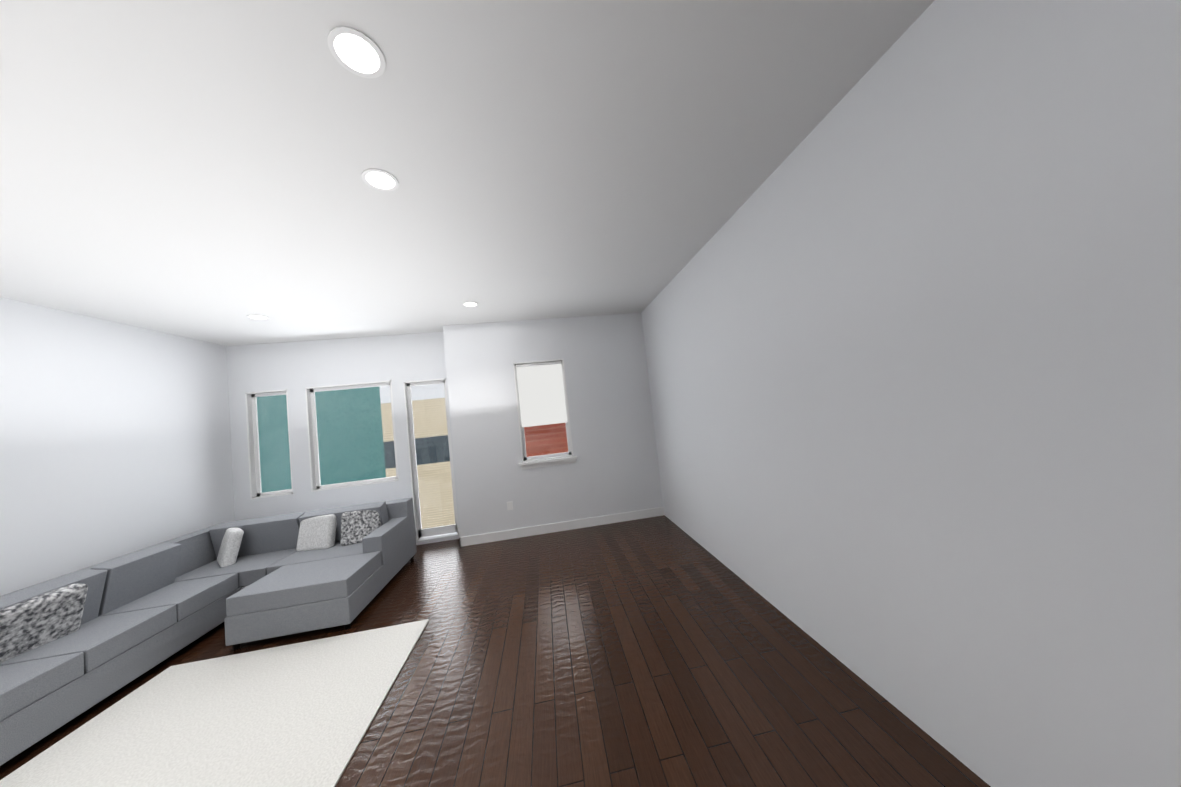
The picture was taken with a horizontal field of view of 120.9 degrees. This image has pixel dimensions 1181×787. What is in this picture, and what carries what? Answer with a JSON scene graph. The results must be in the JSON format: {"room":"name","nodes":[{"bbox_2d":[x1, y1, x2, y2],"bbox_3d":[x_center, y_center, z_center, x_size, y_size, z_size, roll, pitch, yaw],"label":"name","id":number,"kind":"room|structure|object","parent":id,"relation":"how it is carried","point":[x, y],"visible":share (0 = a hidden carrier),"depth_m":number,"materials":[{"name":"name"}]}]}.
{"room":"living room","nodes":[
{"label":"living room","id":0,"kind":"room"},
{"bbox_2d":[0,297,234,595],"bbox_3d":[-4.384,0.506,-1.699,0.150,3.270,13.550,-6,-3,-8],"label":"wall","id":1,"kind":"structure","parent":0,"point":[115,439],"depth_m":3.45,"materials":[{"name":"white paint"}]},
{"bbox_2d":[226,332,459,544],"bbox_3d":[-3.737,0.788,5.147,3.300,3.270,0.150,-6,-3,-8],"label":"wall","id":2,"kind":"structure","parent":0,"point":[295,369],"depth_m":5.06,"materials":[{"name":"white paint"}]},
{"bbox_2d":[245,389,292,498],"bbox_3d":[-4.748,0.742,5.012,0.560,1.560,0.150,-6,-3,-8],"label":"window","id":3,"kind":"structure","parent":2,"relation":"in","point":[253,432],"depth_m":4.98,"materials":[{"name":"white"}]},
{"bbox_2d":[305,380,398,491],"bbox_3d":[-3.634,0.633,5.172,1.220,1.560,0.150,-6,-3,-8],"label":"window","id":4,"kind":"structure","parent":2,"relation":"in","point":[314,452],"depth_m":5.14,"materials":[{"name":"white"}]},
{"bbox_2d":[403,378,458,540],"bbox_3d":[-2.499,1.013,5.302,0.640,2.460,0.150,-6,-3,-8],"label":"glass door","id":5,"kind":"structure","parent":2,"relation":"in","point":[428,531],"depth_m":5.28,"materials":[{"name":"white"}]},
{"bbox_2d":[0,0,934,345],"bbox_3d":[-1.407,-1.476,-1.162,6.550,0.100,13.550,-6,-3,-8],"label":"ceiling","id":6,"kind":"structure","parent":0,"point":[190,168],"depth_m":1.80,"materials":[{"name":"white paint"}]},
{"bbox_2d":[327,26,385,78],"bbox_3d":[-0.922,-1.346,1.326,0.191,0.006,0.193,-6,-3,-8],"label":"recessed light","id":7,"kind":"object","parent":6,"relation":"in","point":[356,52],"depth_m":1.32,"materials":[{"name":"white plastic"}]},
{"bbox_2d":[362,168,398,190],"bbox_3d":[-1.255,-1.277,1.999,0.189,0.006,0.189,-6,-3,-8],"label":"recessed light","id":8,"kind":"object","parent":6,"relation":"in","point":[378,179],"depth_m":2.00,"materials":[{"name":"white plastic"}]},
{"bbox_2d":[0,515,990,786],"bbox_3d":[-1.055,1.871,-1.333,6.550,0.100,13.550,-6,-3,-8],"label":"floor","id":9,"kind":"structure","parent":0,"point":[658,651],"depth_m":2.17,"materials":[{"name":"brown wood"}]},
{"bbox_2d":[0,498,416,765],"bbox_3d":[-3.407,1.855,3.049,2.366,0.870,2.969,-6,-3,-8],"label":"sofa","id":10,"kind":"object","parent":9,"relation":"on","point":[75,644],"visible":1,"depth_m":3.00,"materials":[{"name":"grey fabric"}]},
{"bbox_2d":[0,619,428,786],"bbox_3d":[-2.369,2.123,1.995,2.050,0.012,1.920,-6,-3,-8],"label":"rug","id":11,"kind":"object","parent":9,"relation":"on","point":[301,714],"visible":0.88,"depth_m":2.16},
{"bbox_2d":[443,313,662,536],"bbox_3d":[-0.487,0.461,5.436,3.250,3.270,0.500,-6,-3,-8],"label":"wall","id":12,"kind":"structure","parent":0,"point":[614,469],"depth_m":5.17,"materials":[{"name":"white paint"}]},
{"bbox_2d":[507,501,512,509],"bbox_3d":[-1.203,1.677,4.999,0.080,0.120,0.011,-6,-3,-8],"label":"outlet","id":13,"kind":"object","parent":12,"relation":"attached to","point":[509,505],"visible":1,"depth_m":4.99,"materials":[{"name":"white plastic"}]},
{"bbox_2d":[515,361,566,426],"bbox_3d":[-0.758,0.004,5.212,0.720,0.972,0.042,-6,-3,-8],"label":"roller shade","id":14,"kind":"object","parent":12,"relation":"attached to","point":[541,393],"visible":1,"depth_m":5.21,"materials":[{"name":"white fabric"}]},
{"bbox_2d":[513,359,576,469],"bbox_3d":[-0.730,0.304,5.217,0.880,1.630,0.208,-6,-3,-8],"label":"window","id":15,"kind":"structure","parent":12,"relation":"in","point":[552,459],"depth_m":5.18,"materials":[{"name":"white"}]},
{"bbox_2d":[459,507,664,546],"bbox_3d":[-0.369,2.012,5.091,3.114,0.130,0.014,-6,-3,-8],"label":"baseboard","id":16,"kind":"structure","parent":12,"relation":"attached to","point":[550,528],"depth_m":5.07,"materials":[{"name":"white wood"}]},
{"bbox_2d":[641,0,1180,786],"bbox_3d":[1.713,-0.010,0.736,0.150,3.270,9.750,-6,-3,-8],"label":"wall","id":17,"kind":"structure","parent":0,"point":[911,320],"depth_m":1.34,"materials":[{"name":"white paint"}]},
{"label":"outside","id":18,"kind":"structure","parent":0,"visible":0},
{"bbox_2d":[257,383,567,528],"bbox_3d":[-3.062,-0.015,7.856,11.250,7.000,0.020,-6,-3,-8],"label":"facade","id":19,"kind":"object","parent":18,"point":[429,403],"depth_m":7.54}
]}

